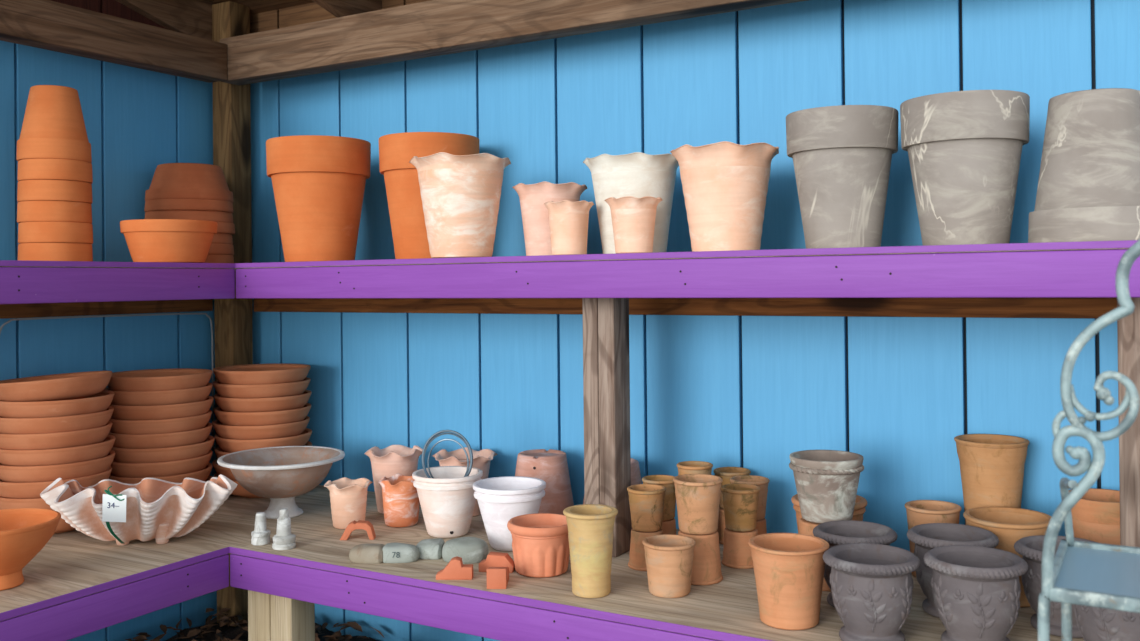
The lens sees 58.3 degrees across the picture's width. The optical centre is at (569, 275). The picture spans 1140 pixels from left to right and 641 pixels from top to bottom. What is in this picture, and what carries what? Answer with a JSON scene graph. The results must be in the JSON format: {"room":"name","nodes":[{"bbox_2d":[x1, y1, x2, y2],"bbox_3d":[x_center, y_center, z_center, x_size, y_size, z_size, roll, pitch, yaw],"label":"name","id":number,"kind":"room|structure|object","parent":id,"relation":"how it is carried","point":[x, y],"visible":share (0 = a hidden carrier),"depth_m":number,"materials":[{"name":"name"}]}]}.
{"room":"plant shop","nodes":[
{"label":"plant shop","id":0,"kind":"room"},
{"bbox_2d":[0,40,216,640],"bbox_3d":[-1.560,0.276,2.604,0.052,1.845,1.764,-1,0,30],"label":"wall","id":1,"kind":"structure","parent":0,"point":[136,120],"depth_m":2.97,"materials":[{"name":"blue"}]},
{"bbox_2d":[0,313,213,450],"bbox_3d":[-1.302,0.333,2.929,0.013,0.441,0.705,-1,0,30],"label":"cable","id":2,"kind":"object","parent":1,"relation":"attached to","point":[61,317],"visible":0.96,"depth_m":3.03,"materials":[{"name":"grey plastic"}]},
{"bbox_2d":[50,0,165,28],"bbox_3d":[-1.572,-0.906,2.611,0.052,0.520,1.764,-1,0,30],"label":"trim","id":3,"kind":"structure","parent":1,"relation":"attached to","point":[109,7],"depth_m":2.97,"materials":[{"name":"brown"}]},
{"bbox_2d":[210,0,312,14],"bbox_3d":[-0.008,-1.031,2.021,3.350,0.341,1.256,-1,0,30],"label":"ceiling","id":4,"kind":"structure","parent":0,"point":[256,6],"depth_m":3.23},
{"bbox_2d":[116,0,214,39],"bbox_3d":[-1.389,-0.916,2.842,0.033,0.456,1.180,-1,0,30],"label":"rafter","id":5,"kind":"object","parent":4,"relation":"attached to","point":[190,17],"visible":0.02,"depth_m":3.14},
{"bbox_2d":[312,0,381,17],"bbox_3d":[-0.870,-0.924,2.542,0.033,0.456,1.180,-1,0,30],"label":"rafter","id":6,"kind":"object","parent":4,"relation":"attached to","point":[338,8],"visible":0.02,"depth_m":2.92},
{"bbox_2d":[166,617,377,640],"bbox_3d":[-0.155,1.055,-0.428,6.000,0.044,6.000,-1,0,30],"label":"floor","id":7,"kind":"structure","parent":0,"point":[231,632],"depth_m":3.12,"materials":[{"name":"soil"}]},
{"bbox_2d":[212,1,252,626],"bbox_3d":[-1.069,0.119,3.251,0.083,1.957,0.083,-1,0,30],"label":"wooden post","id":8,"kind":"object","parent":7,"relation":"on","point":[231,102],"visible":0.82,"depth_m":3.22,"materials":[{"name":"wood"}]},
{"bbox_2d":[220,0,807,85],"bbox_3d":[0.290,-0.672,2.368,3.090,0.130,0.077,-1,0,30],"label":"wooden beam","id":9,"kind":"structure","parent":8,"relation":"attached to","point":[431,28],"depth_m":2.71,"materials":[{"name":"wood"}]},
{"bbox_2d":[0,0,226,82],"bbox_3d":[-1.456,-0.643,2.437,0.077,0.110,1.551,-1,0,30],"label":"wooden beam","id":10,"kind":"structure","parent":9,"relation":"attached to","point":[43,24],"depth_m":2.75,"materials":[{"name":"wood"}]},
{"bbox_2d":[125,608,383,640],"bbox_3d":[-0.869,1.049,2.509,1.202,0.053,1.200,-1,0,30],"label":"leaf litter","id":11,"kind":"object","parent":7,"relation":"on","point":[336,636],"visible":0.63,"depth_m":3.04,"materials":[{"name":"brown"}]},
{"bbox_2d":[248,590,314,640],"bbox_3d":[-0.692,0.875,2.454,0.142,0.427,0.080,-1,0,30],"label":"wooden post","id":12,"kind":"object","parent":7,"relation":"on","point":[270,617],"visible":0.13,"depth_m":2.42,"materials":[{"name":"wood"}]},
{"bbox_2d":[1038,239,1139,640],"bbox_3d":[0.874,0.460,1.194,0.580,1.169,0.264,-1,0,30],"label":"plant stand","id":13,"kind":"object","parent":7,"relation":"on","point":[1100,575],"visible":1,"depth_m":1.21,"materials":[{"name":"paint"}]},
{"bbox_2d":[250,0,1139,640],"bbox_3d":[0.338,0.241,2.553,3.285,1.875,0.052,-1,0,30],"label":"wall","id":14,"kind":"structure","parent":0,"point":[751,393],"depth_m":2.50,"materials":[{"name":"blue"}]},
{"bbox_2d":[250,0,429,33],"bbox_3d":[0.326,-0.941,2.560,3.285,0.490,0.052,-1,0,30],"label":"trim","id":15,"kind":"structure","parent":14,"relation":"attached to","point":[310,12],"depth_m":3.22,"materials":[{"name":"brown"}]},
{"bbox_2d":[0,485,1083,640],"bbox_3d":[-0.145,0.660,1.790,3.197,0.137,1.748,-1,0,30],"label":"shelf","id":16,"kind":"object","parent":14,"relation":"attached to","point":[78,584],"depth_m":2.16,"materials":[{"name":"brown wood"}]},
{"bbox_2d":[0,508,60,590],"bbox_3d":[-1.192,0.578,2.131,0.237,0.136,0.237,-1,0,30],"label":"footed bowl","id":17,"kind":"object","parent":16,"relation":"on","point":[24,532],"visible":1,"depth_m":2.11,"materials":[{"name":"orange ceramic"}]},
{"bbox_2d":[54,518,75,533],"bbox_3d":[-1.330,0.618,2.637,0.287,0.065,0.287,-1,0,30],"label":"terracotta bowl","id":18,"kind":"object","parent":16,"relation":"on","point":[62,526],"visible":0.09,"depth_m":2.54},
{"bbox_2d":[0,497,54,510],"bbox_3d":[-1.328,0.579,2.635,0.287,0.065,0.287,-1,0,0],"label":"terracotta bowl","id":19,"kind":"object","parent":18,"relation":"on","point":[5,503],"visible":0.12,"depth_m":2.50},
{"bbox_2d":[0,466,111,498],"bbox_3d":[-1.337,0.539,2.636,0.287,0.065,0.287,0,0,-31],"label":"terracotta bowl","id":20,"kind":"object","parent":19,"relation":"on","point":[18,490],"visible":0.39,"depth_m":2.51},
{"bbox_2d":[0,450,114,481],"bbox_3d":[-1.329,0.500,2.638,0.287,0.065,0.287,-1,0,29],"label":"terracotta bowl","id":21,"kind":"object","parent":20,"relation":"on","point":[92,467],"visible":0.59,"depth_m":2.52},
{"bbox_2d":[0,434,115,465],"bbox_3d":[-1.329,0.461,2.640,0.287,0.065,0.287,-1,0,-1],"label":"terracotta bowl","id":22,"kind":"object","parent":21,"relation":"on","point":[43,457],"visible":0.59,"depth_m":2.52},
{"bbox_2d":[0,421,111,449],"bbox_3d":[-1.337,0.422,2.638,0.287,0.065,0.287,0,0,-32],"label":"terracotta bowl","id":23,"kind":"object","parent":22,"relation":"on","point":[94,435],"visible":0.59,"depth_m":2.52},
{"bbox_2d":[0,406,113,433],"bbox_3d":[-1.331,0.382,2.634,0.287,0.065,0.287,-1,0,28],"label":"terracotta bowl","id":24,"kind":"object","parent":23,"relation":"on","point":[93,420],"visible":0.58,"depth_m":2.52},
{"bbox_2d":[0,390,113,417],"bbox_3d":[-1.333,0.343,2.642,0.287,0.065,0.287,-1,0,-2],"label":"terracotta bowl","id":25,"kind":"object","parent":24,"relation":"on","point":[99,402],"visible":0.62,"depth_m":2.53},
{"bbox_2d":[0,371,111,401],"bbox_3d":[-1.338,0.292,2.642,0.286,0.079,0.286,-1,0,-12],"label":"terracotta bowl","id":26,"kind":"object","parent":25,"relation":"on","point":[77,385],"visible":0.87,"depth_m":2.54,"materials":[{"name":"ceramic"}]},
{"bbox_2d":[40,474,237,544],"bbox_3d":[-1.048,0.568,2.499,0.453,0.157,0.256,-1,0,-3],"label":"planter","id":27,"kind":"object","parent":16,"relation":"on","point":[160,510],"visible":0.95,"depth_m":2.45,"materials":[{"name":"ceramic"}]},
{"bbox_2d":[102,486,126,543],"bbox_3d":[-1.054,0.558,2.381,0.058,0.141,0.039,-1,0,0],"label":"price tag","id":28,"kind":"object","parent":27,"relation":"hanging from","point":[114,506],"visible":1,"depth_m":2.37,"materials":[{"name":"white paper"}]},
{"bbox_2d":[214,473,263,497],"bbox_3d":[-0.915,0.618,3.054,0.280,0.061,0.280,-1,0,30],"label":"terracotta bowl","id":29,"kind":"object","parent":16,"relation":"on","point":[239,490],"visible":0.12,"depth_m":2.94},
{"bbox_2d":[212,459,236,480],"bbox_3d":[-0.919,0.579,3.053,0.280,0.061,0.280,-1,0,0],"label":"terracotta bowl","id":30,"kind":"object","parent":29,"relation":"on","point":[227,472],"visible":0.17,"depth_m":2.94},
{"bbox_2d":[214,441,311,457],"bbox_3d":[-0.914,0.540,3.055,0.280,0.061,0.280,0,0,-31],"label":"terracotta bowl","id":31,"kind":"object","parent":30,"relation":"on","point":[219,452],"visible":0.14,"depth_m":2.99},
{"bbox_2d":[214,428,311,452],"bbox_3d":[-0.914,0.501,3.056,0.280,0.061,0.280,-1,0,29],"label":"terracotta bowl","id":32,"kind":"object","parent":31,"relation":"on","point":[227,445],"visible":0.51,"depth_m":2.94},
{"bbox_2d":[212,416,309,439],"bbox_3d":[-0.921,0.462,3.054,0.280,0.061,0.280,-1,0,-1],"label":"terracotta bowl","id":33,"kind":"object","parent":32,"relation":"on","point":[295,428],"visible":0.63,"depth_m":2.94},
{"bbox_2d":[213,403,310,425],"bbox_3d":[-0.916,0.422,3.053,0.280,0.061,0.280,0,0,-32],"label":"terracotta bowl","id":34,"kind":"object","parent":33,"relation":"on","point":[294,415],"visible":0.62,"depth_m":2.94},
{"bbox_2d":[214,390,311,411],"bbox_3d":[-0.916,0.383,3.058,0.280,0.061,0.280,-1,0,28],"label":"terracotta bowl","id":35,"kind":"object","parent":34,"relation":"on","point":[297,401],"visible":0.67,"depth_m":2.94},
{"bbox_2d":[213,377,310,397],"bbox_3d":[-0.919,0.344,3.057,0.280,0.061,0.280,-1,0,-2],"label":"terracotta bowl","id":36,"kind":"object","parent":35,"relation":"on","point":[293,388],"visible":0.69,"depth_m":2.94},
{"bbox_2d":[213,363,310,384],"bbox_3d":[-0.917,0.305,3.052,0.280,0.061,0.280,0,0,-32],"label":"terracotta bowl","id":37,"kind":"object","parent":36,"relation":"on","point":[249,374],"visible":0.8,"depth_m":2.96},
{"bbox_2d":[217,446,344,518],"bbox_3d":[-0.776,0.566,2.762,0.332,0.160,0.332,-1,0,30],"label":"pedestal bowl","id":38,"kind":"object","parent":16,"relation":"on","point":[280,474],"visible":0.98,"depth_m":2.71,"materials":[{"name":"ceramic"}]},
{"bbox_2d":[272,508,295,549],"bbox_3d":[-0.675,0.597,2.417,0.055,0.092,0.055,-1,0,30],"label":"ornament","id":39,"kind":"object","parent":16,"relation":"on","point":[284,539],"visible":1,"depth_m":2.40,"materials":[{"name":"stone"}]},
{"bbox_2d":[324,477,371,528],"bbox_3d":[-0.568,0.585,2.623,0.124,0.116,0.117,-1,0,30],"label":"pot","id":40,"kind":"object","parent":16,"relation":"on","point":[348,497],"visible":0.98,"depth_m":2.59,"materials":[{"name":"pink ceramic"}]},
{"bbox_2d":[349,544,384,563],"bbox_3d":[-0.455,0.622,2.296,0.080,0.036,0.059,-1,0,1],"label":"stone","id":41,"kind":"object","parent":16,"relation":"on","point":[361,553],"visible":0.88,"depth_m":2.27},
{"bbox_2d":[364,445,422,513],"bbox_3d":[-0.478,0.557,2.793,0.153,0.172,0.162,-1,0,30],"label":"pot","id":42,"kind":"object","parent":16,"relation":"on","point":[389,461],"visible":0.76,"depth_m":2.75,"materials":[{"name":"pink ceramic"}]},
{"bbox_2d":[378,474,419,526],"bbox_3d":[-0.435,0.581,2.640,0.114,0.122,0.111,-1,0,30],"label":"pot","id":43,"kind":"object","parent":16,"relation":"on","point":[401,503],"visible":0.84,"depth_m":2.60,"materials":[{"name":"orange ceramic"}]},
{"bbox_2d":[382,542,419,562],"bbox_3d":[-0.379,0.621,2.295,0.083,0.037,0.054,-1,0,1],"label":"stone","id":44,"kind":"object","parent":16,"relation":"on","point":[395,552],"visible":0.99,"depth_m":2.27,"materials":[{"name":"grey"}]},
{"bbox_2d":[412,466,482,537],"bbox_3d":[-0.302,0.563,2.533,0.174,0.152,0.174,-1,0,30],"label":"pot","id":45,"kind":"object","parent":16,"relation":"on","point":[447,500],"visible":0.94,"depth_m":2.48,"materials":[{"name":"white ceramic"}]},
{"bbox_2d":[433,447,497,515],"bbox_3d":[-0.279,0.557,2.756,0.177,0.166,0.176,0,0,-19],"label":"pot","id":46,"kind":"object","parent":16,"relation":"on","point":[482,458],"visible":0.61,"depth_m":2.72,"materials":[{"name":"pink ceramic"}]},
{"bbox_2d":[442,537,488,563],"bbox_3d":[-0.235,0.615,2.300,0.104,0.047,0.084,-1,0,1],"label":"stone","id":47,"kind":"object","parent":16,"relation":"on","point":[470,549],"visible":0.9,"depth_m":2.27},
{"bbox_2d":[473,476,545,550],"bbox_3d":[-0.141,0.562,2.402,0.172,0.149,0.172,-1,0,30],"label":"pot","id":48,"kind":"object","parent":16,"relation":"on","point":[500,499],"visible":0.84,"depth_m":2.35,"materials":[{"name":"white ceramic"}]},
{"bbox_2d":[507,513,569,577],"bbox_3d":[-0.061,0.581,2.197,0.147,0.108,0.147,-1,0,30],"label":"ribbed pot","id":49,"kind":"object","parent":16,"relation":"on","point":[540,541],"visible":0.94,"depth_m":2.15,"materials":[{"name":"ceramic"}]},
{"bbox_2d":[515,449,573,514],"bbox_3d":[-0.071,0.547,2.633,0.174,0.182,0.174,-1,0,13],"label":"pot","id":50,"kind":"object","parent":16,"relation":"on","point":[550,466],"visible":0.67,"depth_m":2.58,"materials":[{"name":"pink ceramic"}]},
{"bbox_2d":[563,504,617,597],"bbox_3d":[0.042,0.550,2.040,0.110,0.165,0.110,-1,0,30],"label":"pot","id":51,"kind":"object","parent":16,"relation":"on","point":[590,526],"visible":1,"depth_m":2.00,"materials":[{"name":"yellow ceramic"}]},
{"bbox_2d":[582,298,630,556],"bbox_3d":[0.085,0.302,2.354,0.081,0.666,0.081,-1,0,30],"label":"wooden post","id":52,"kind":"object","parent":16,"relation":"on","point":[606,360],"visible":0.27,"depth_m":2.32,"materials":[{"name":"wood"}]},
{"bbox_2d":[628,529,662,570],"bbox_3d":[0.168,0.593,2.227,0.085,0.080,0.085,-1,0,30],"label":"clay pot","id":53,"kind":"object","parent":16,"relation":"on","point":[637,561],"visible":0.49,"depth_m":2.20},
{"bbox_2d":[627,484,665,531],"bbox_3d":[0.167,0.507,2.228,0.086,0.089,0.086,-1,0,6],"label":"clay pot","id":54,"kind":"object","parent":53,"relation":"on","point":[646,501],"visible":1,"depth_m":2.20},
{"bbox_2d":[661,518,675,534],"bbox_3d":[0.206,0.593,2.324,0.080,0.081,0.080,-1,0,30],"label":"clay pot","id":55,"kind":"object","parent":16,"relation":"on","point":[668,526],"visible":0.1,"depth_m":2.30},
{"bbox_2d":[642,475,675,520],"bbox_3d":[0.205,0.505,2.325,0.083,0.090,0.083,0,0,-27],"label":"clay pot","id":56,"kind":"object","parent":55,"relation":"on","point":[666,481],"visible":0.57,"depth_m":2.30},
{"bbox_2d":[642,534,695,597],"bbox_3d":[0.198,0.580,2.038,0.106,0.102,0.106,0,0,-23],"label":"clay pot","id":57,"kind":"object","parent":16,"relation":"on","point":[669,557],"visible":1,"depth_m":2.00,"materials":[{"name":"ceramic"}]},
{"bbox_2d":[678,530,722,584],"bbox_3d":[0.268,0.582,2.130,0.100,0.099,0.100,-1,0,30],"label":"clay pot","id":58,"kind":"object","parent":16,"relation":"on","point":[706,569],"visible":0.65,"depth_m":2.09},
{"bbox_2d":[673,474,722,534],"bbox_3d":[0.267,0.477,2.131,0.103,0.108,0.103,-1,0,7],"label":"clay pot","id":59,"kind":"object","parent":58,"relation":"on","point":[697,495],"visible":1,"depth_m":2.09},
{"bbox_2d":[722,528,757,568],"bbox_3d":[0.374,0.593,2.238,0.085,0.076,0.085,-1,0,30],"label":"clay pot","id":60,"kind":"object","parent":16,"relation":"on","point":[736,548],"visible":0.72,"depth_m":2.20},
{"bbox_2d":[721,483,759,531],"bbox_3d":[0.373,0.508,2.239,0.086,0.090,0.086,0,0,-44],"label":"clay pot","id":61,"kind":"object","parent":60,"relation":"on","point":[740,500],"visible":1,"depth_m":2.21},
{"bbox_2d":[748,533,828,629],"bbox_3d":[0.398,0.556,1.858,0.144,0.143,0.144,-1,0,30],"label":"clay pot","id":62,"kind":"object","parent":16,"relation":"on","point":[789,568],"visible":0.98,"depth_m":1.81,"materials":[{"name":"ceramic"}]},
{"bbox_2d":[799,518,830,591],"bbox_3d":[0.525,0.564,2.088,0.117,0.129,0.117,-1,0,30],"label":"clay pot","id":63,"kind":"object","parent":16,"relation":"on","point":[805,527],"visible":0.06,"depth_m":2.06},
{"bbox_2d":[789,450,863,523],"bbox_3d":[0.524,0.433,2.089,0.150,0.130,0.150,-1,0,30],"label":"pot","id":64,"kind":"object","parent":63,"relation":"on","point":[826,481],"visible":0.99,"depth_m":2.04,"materials":[{"name":"grey ceramic"}]},
{"bbox_2d":[813,520,897,606],"bbox_3d":[0.544,0.555,1.951,0.156,0.144,0.156,0,-1,-45],"label":"urn","id":65,"kind":"object","parent":16,"relation":"on","point":[840,532],"visible":0.27,"depth_m":1.96,"materials":[{"name":"grey ceramic"}]},
{"bbox_2d":[823,543,920,640],"bbox_3d":[0.517,0.552,1.756,0.161,0.148,0.161,-1,0,13],"label":"flower pot","id":66,"kind":"object","parent":16,"relation":"on","point":[872,586],"visible":1,"depth_m":1.71,"materials":[{"name":"grey ceramic"}]},
{"bbox_2d":[905,500,960,576],"bbox_3d":[0.756,0.552,2.130,0.112,0.147,0.112,-1,0,30],"label":"clay pot","id":67,"kind":"object","parent":16,"relation":"on","point":[919,512],"visible":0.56,"depth_m":2.11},
{"bbox_2d":[906,523,998,617],"bbox_3d":[0.711,0.551,1.900,0.161,0.148,0.161,-1,0,30],"label":"urn","id":68,"kind":"object","parent":16,"relation":"on","point":[926,537],"visible":0.37,"depth_m":1.89,"materials":[{"name":"grey ceramic"}]},
{"bbox_2d":[923,545,1028,640],"bbox_3d":[0.683,0.548,1.722,0.164,0.151,0.164,0,0,-18],"label":"flower pot","id":69,"kind":"object","parent":16,"relation":"on","point":[976,591],"visible":1,"depth_m":1.67,"materials":[{"name":"grey ceramic"}]},
{"bbox_2d":[954,434,1028,524],"bbox_3d":[0.876,0.482,2.124,0.145,0.285,0.145,-1,0,30],"label":"pot","id":70,"kind":"object","parent":16,"relation":"on","point":[991,465],"visible":0.62,"depth_m":2.08,"materials":[{"name":"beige ceramic"}]},
{"bbox_2d":[963,507,1050,606],"bbox_3d":[0.850,0.544,1.980,0.163,0.159,0.163,-1,0,30],"label":"clay pot","id":71,"kind":"object","parent":16,"relation":"on","point":[1009,524],"visible":0.48,"depth_m":1.94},
{"bbox_2d":[1014,535,1097,637],"bbox_3d":[0.871,0.549,1.805,0.159,0.146,0.159,-1,0,29],"label":"urn","id":72,"kind":"object","parent":16,"relation":"on","point":[1030,548],"visible":0.35,"depth_m":1.79,"materials":[{"name":"grey ceramic"}]},
{"bbox_2d":[1069,488,1119,544],"bbox_3d":[1.042,0.525,1.994,0.138,0.193,0.138,-1,0,30],"label":"flower pot","id":73,"kind":"object","parent":16,"relation":"on","point":[1096,516],"visible":0.25,"depth_m":1.95,"materials":[{"name":"orange ceramic"}]},
{"bbox_2d":[1074,604,1139,640],"bbox_3d":[0.878,0.549,1.630,0.158,0.145,0.158,-1,0,17],"label":"urn","id":74,"kind":"object","parent":16,"relation":"on","point":[1093,623],"visible":0.35,"depth_m":1.58,"materials":[{"name":"grey ceramic"}]},
{"bbox_2d":[1117,297,1139,546],"bbox_3d":[1.036,0.289,1.802,0.120,0.666,0.081,-1,0,30],"label":"wooden post","id":75,"kind":"object","parent":16,"relation":"on","point":[1128,327],"visible":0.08,"depth_m":1.79,"materials":[{"name":"wood"}]},
{"bbox_3d":[-1.161,0.618,2.897,0.286,0.065,0.286,-1,0,30],"label":"terracotta bowl","id":76,"kind":"object","parent":16,"relation":"on","visible":0},
{"bbox_2d":[109,463,211,483],"bbox_3d":[-1.163,0.579,2.895,0.286,0.065,0.286,-1,0,0],"label":"terracotta bowl","id":77,"kind":"object","parent":76,"relation":"on","point":[203,474],"visible":0.17,"depth_m":2.79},
{"bbox_2d":[111,450,212,477],"bbox_3d":[-1.164,0.541,2.898,0.286,0.065,0.286,0,0,-31],"label":"terracotta bowl","id":78,"kind":"object","parent":77,"relation":"on","point":[159,469],"visible":0.53,"depth_m":2.78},
{"bbox_2d":[111,435,214,462],"bbox_3d":[-1.158,0.502,2.899,0.286,0.065,0.286,-1,0,29],"label":"terracotta bowl","id":79,"kind":"object","parent":78,"relation":"on","point":[122,455],"visible":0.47,"depth_m":2.78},
{"bbox_2d":[109,422,212,448],"bbox_3d":[-1.164,0.463,2.899,0.286,0.065,0.286,-1,0,-1],"label":"terracotta bowl","id":80,"kind":"object","parent":79,"relation":"on","point":[164,440],"visible":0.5,"depth_m":2.78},
{"bbox_2d":[109,410,211,433],"bbox_3d":[-1.165,0.424,2.896,0.286,0.065,0.286,0,0,-32],"label":"terracotta bowl","id":81,"kind":"object","parent":80,"relation":"on","point":[174,425],"visible":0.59,"depth_m":2.78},
{"bbox_2d":[110,396,212,419],"bbox_3d":[-1.161,0.386,2.898,0.286,0.065,0.286,-1,0,28],"label":"terracotta bowl","id":82,"kind":"object","parent":81,"relation":"on","point":[156,412],"visible":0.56,"depth_m":2.78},
{"bbox_2d":[104,383,212,405],"bbox_3d":[-1.165,0.347,2.903,0.286,0.065,0.286,-1,0,-2],"label":"terracotta bowl","id":83,"kind":"object","parent":82,"relation":"on","point":[166,397],"visible":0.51,"depth_m":2.78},
{"bbox_2d":[107,368,211,390],"bbox_3d":[-1.164,0.308,2.897,0.286,0.065,0.286,0,0,-32],"label":"terracotta bowl","id":84,"kind":"object","parent":83,"relation":"on","point":[178,378],"visible":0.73,"depth_m":2.81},
{"bbox_2d":[0,240,1139,318],"bbox_3d":[-0.152,0.026,1.795,3.199,0.144,1.749,-1,0,30],"label":"shelf","id":85,"kind":"object","parent":14,"relation":"attached to","point":[1047,279],"visible":1,"depth_m":2.24,"materials":[{"name":"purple wood"}]},
{"bbox_2d":[18,242,92,260],"bbox_3d":[-1.307,-0.122,2.599,0.171,0.187,0.171,-1,0,30],"label":"flower pot","id":86,"kind":"object","parent":85,"relation":"on","point":[32,251],"visible":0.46,"depth_m":2.53,"materials":[{"name":"orange ceramic"}]},
{"bbox_2d":[18,221,92,243],"bbox_3d":[-1.306,-0.174,2.599,0.171,0.187,0.171,0,-1,-44],"label":"flower pot","id":87,"kind":"object","parent":86,"relation":"on","point":[32,231],"visible":0.45,"depth_m":2.53,"materials":[{"name":"orange ceramic"}]},
{"bbox_2d":[17,200,91,223],"bbox_3d":[-1.310,-0.226,2.601,0.171,0.187,0.171,0,0,-29],"label":"flower pot","id":88,"kind":"object","parent":87,"relation":"on","point":[32,210],"visible":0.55,"depth_m":2.53,"materials":[{"name":"orange ceramic"}]},
{"bbox_2d":[17,179,91,203],"bbox_3d":[-1.309,-0.278,2.600,0.171,0.187,0.171,-1,0,-13],"label":"flower pot","id":89,"kind":"object","parent":88,"relation":"on","point":[32,189],"visible":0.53,"depth_m":2.53,"materials":[{"name":"orange ceramic"}]},
{"bbox_2d":[17,158,92,183],"bbox_3d":[-1.308,-0.330,2.600,0.171,0.187,0.171,-1,0,2],"label":"flower pot","id":90,"kind":"object","parent":89,"relation":"on","point":[32,168],"visible":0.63,"depth_m":2.53,"materials":[{"name":"orange ceramic"}]},
{"bbox_2d":[16,85,91,162],"bbox_3d":[-1.311,-0.381,2.602,0.171,0.187,0.171,-1,0,18],"label":"flower pot","id":91,"kind":"object","parent":90,"relation":"on","point":[53,126],"visible":0.87,"depth_m":2.54,"materials":[{"name":"orange ceramic"}]},
{"bbox_2d":[120,219,216,262],"bbox_3d":[-1.059,-0.086,2.707,0.241,0.109,0.241,-1,0,30],"label":"flower pot","id":92,"kind":"object","parent":85,"relation":"on","point":[147,240],"visible":0.92,"depth_m":2.62,"materials":[{"name":"orange ceramic"}]},
{"bbox_2d":[205,254,233,262],"bbox_3d":[-1.125,-0.082,3.031,0.247,0.107,0.247,-1,0,30],"label":"flower pot","id":93,"kind":"object","parent":85,"relation":"on","point":[211,258],"visible":0.12,"depth_m":2.97,"materials":[{"name":"red ceramic"}]},
{"bbox_2d":[208,243,233,254],"bbox_3d":[-1.125,-0.113,3.030,0.247,0.107,0.247,0,0,-33],"label":"flower pot","id":94,"kind":"object","parent":93,"relation":"on","point":[225,249],"visible":0.13,"depth_m":2.98,"materials":[{"name":"red ceramic"}]},
{"bbox_2d":[212,233,232,243],"bbox_3d":[-1.129,-0.145,3.031,0.247,0.107,0.247,-1,0,-6],"label":"flower pot","id":95,"kind":"object","parent":94,"relation":"on","point":[219,238],"visible":0.14,"depth_m":2.99,"materials":[{"name":"red ceramic"}]},
{"bbox_2d":[217,222,234,234],"bbox_3d":[-1.123,-0.176,3.033,0.247,0.107,0.247,-1,0,21],"label":"flower pot","id":96,"kind":"object","parent":95,"relation":"on","point":[222,227],"visible":0.2,"depth_m":2.99,"materials":[{"name":"red ceramic"}]},
{"bbox_2d":[145,210,232,222],"bbox_3d":[-1.129,-0.208,3.034,0.247,0.107,0.247,0,0,-42],"label":"flower pot","id":97,"kind":"object","parent":96,"relation":"on","point":[216,216],"visible":0.41,"depth_m":2.93,"materials":[{"name":"red ceramic"}]},
{"bbox_2d":[144,199,232,212],"bbox_3d":[-1.126,-0.239,3.029,0.247,0.107,0.247,0,0,-15],"label":"flower pot","id":98,"kind":"object","parent":97,"relation":"on","point":[157,204],"visible":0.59,"depth_m":2.92,"materials":[{"name":"red ceramic"}]},
{"bbox_2d":[145,163,233,202],"bbox_3d":[-1.128,-0.271,3.034,0.247,0.107,0.247,-1,0,12],"label":"flower pot","id":99,"kind":"object","parent":98,"relation":"on","point":[170,180],"visible":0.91,"depth_m":2.94,"materials":[{"name":"red ceramic"}]},
{"bbox_2d":[266,135,370,261],"bbox_3d":[-0.694,-0.201,2.832,0.282,0.333,0.282,-1,0,30],"label":"flower pot","id":100,"kind":"object","parent":85,"relation":"on","point":[318,181],"visible":0.91,"depth_m":2.73,"materials":[{"name":"orange ceramic"}]},
{"bbox_2d":[379,132,478,258],"bbox_3d":[-0.377,-0.203,2.752,0.269,0.328,0.269,-1,0,30],"label":"flower pot","id":101,"kind":"object","parent":85,"relation":"on","point":[409,232],"visible":0.49,"depth_m":2.65,"materials":[{"name":"orange ceramic"}]},
{"bbox_2d":[409,152,510,257],"bbox_3d":[-0.260,-0.163,2.474,0.244,0.242,0.244,0,0,-21],"label":"pot","id":102,"kind":"object","parent":85,"relation":"on","point":[460,195],"visible":0.98,"depth_m":2.40,"materials":[{"name":"white ceramic"}]},
{"bbox_2d":[512,181,586,255],"bbox_3d":[-0.049,-0.132,2.493,0.179,0.177,0.180,0,0,-37],"label":"pot","id":103,"kind":"object","parent":85,"relation":"on","point":[535,215],"visible":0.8,"depth_m":2.43,"materials":[{"name":"pink ceramic"}]},
{"bbox_2d":[544,200,593,254],"bbox_3d":[-0.003,-0.107,2.339,0.113,0.123,0.114,0,0,-37],"label":"pot","id":104,"kind":"object","parent":85,"relation":"on","point":[568,220],"visible":0.97,"depth_m":2.30,"materials":[{"name":"pink ceramic"}]},
{"bbox_2d":[583,152,678,253],"bbox_3d":[0.153,-0.161,2.400,0.236,0.229,0.238,-1,0,30],"label":"pot","id":105,"kind":"object","parent":85,"relation":"on","point":[636,174],"visible":0.78,"depth_m":2.33,"materials":[{"name":"white ceramic"}]},
{"bbox_2d":[604,196,662,253],"bbox_3d":[0.139,-0.108,2.234,0.124,0.122,0.124,0,0,-30],"label":"pot","id":106,"kind":"object","parent":85,"relation":"on","point":[633,218],"visible":0.98,"depth_m":2.19,"materials":[{"name":"pink ceramic"}]},
{"bbox_2d":[670,141,778,251],"bbox_3d":[0.340,-0.164,2.244,0.235,0.230,0.236,-1,0,11],"label":"pot","id":107,"kind":"object","parent":85,"relation":"on","point":[725,183],"visible":0.94,"depth_m":2.17,"materials":[{"name":"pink ceramic"}]},
{"bbox_2d":[786,105,898,248],"bbox_3d":[0.563,-0.193,2.115,0.225,0.281,0.225,-1,0,30],"label":"flower pot","id":108,"kind":"object","parent":85,"relation":"on","point":[841,155],"visible":0.91,"depth_m":2.04,"materials":[{"name":"grey ceramic"}]},
{"bbox_2d":[900,90,1029,245],"bbox_3d":[0.769,-0.198,1.996,0.236,0.285,0.236,0,0,-27],"label":"flower pot","id":109,"kind":"object","parent":85,"relation":"on","point":[964,148],"visible":0.9,"depth_m":1.91,"materials":[{"name":"grey ceramic"}]},
{"bbox_2d":[1028,88,1139,242],"bbox_3d":[0.967,-0.194,1.881,0.230,0.274,0.230,-1,0,6],"label":"flower pot","id":110,"kind":"object","parent":85,"relation":"on","point":[1088,189],"visible":0.84,"depth_m":1.80,"materials":[{"name":"grey ceramic"}]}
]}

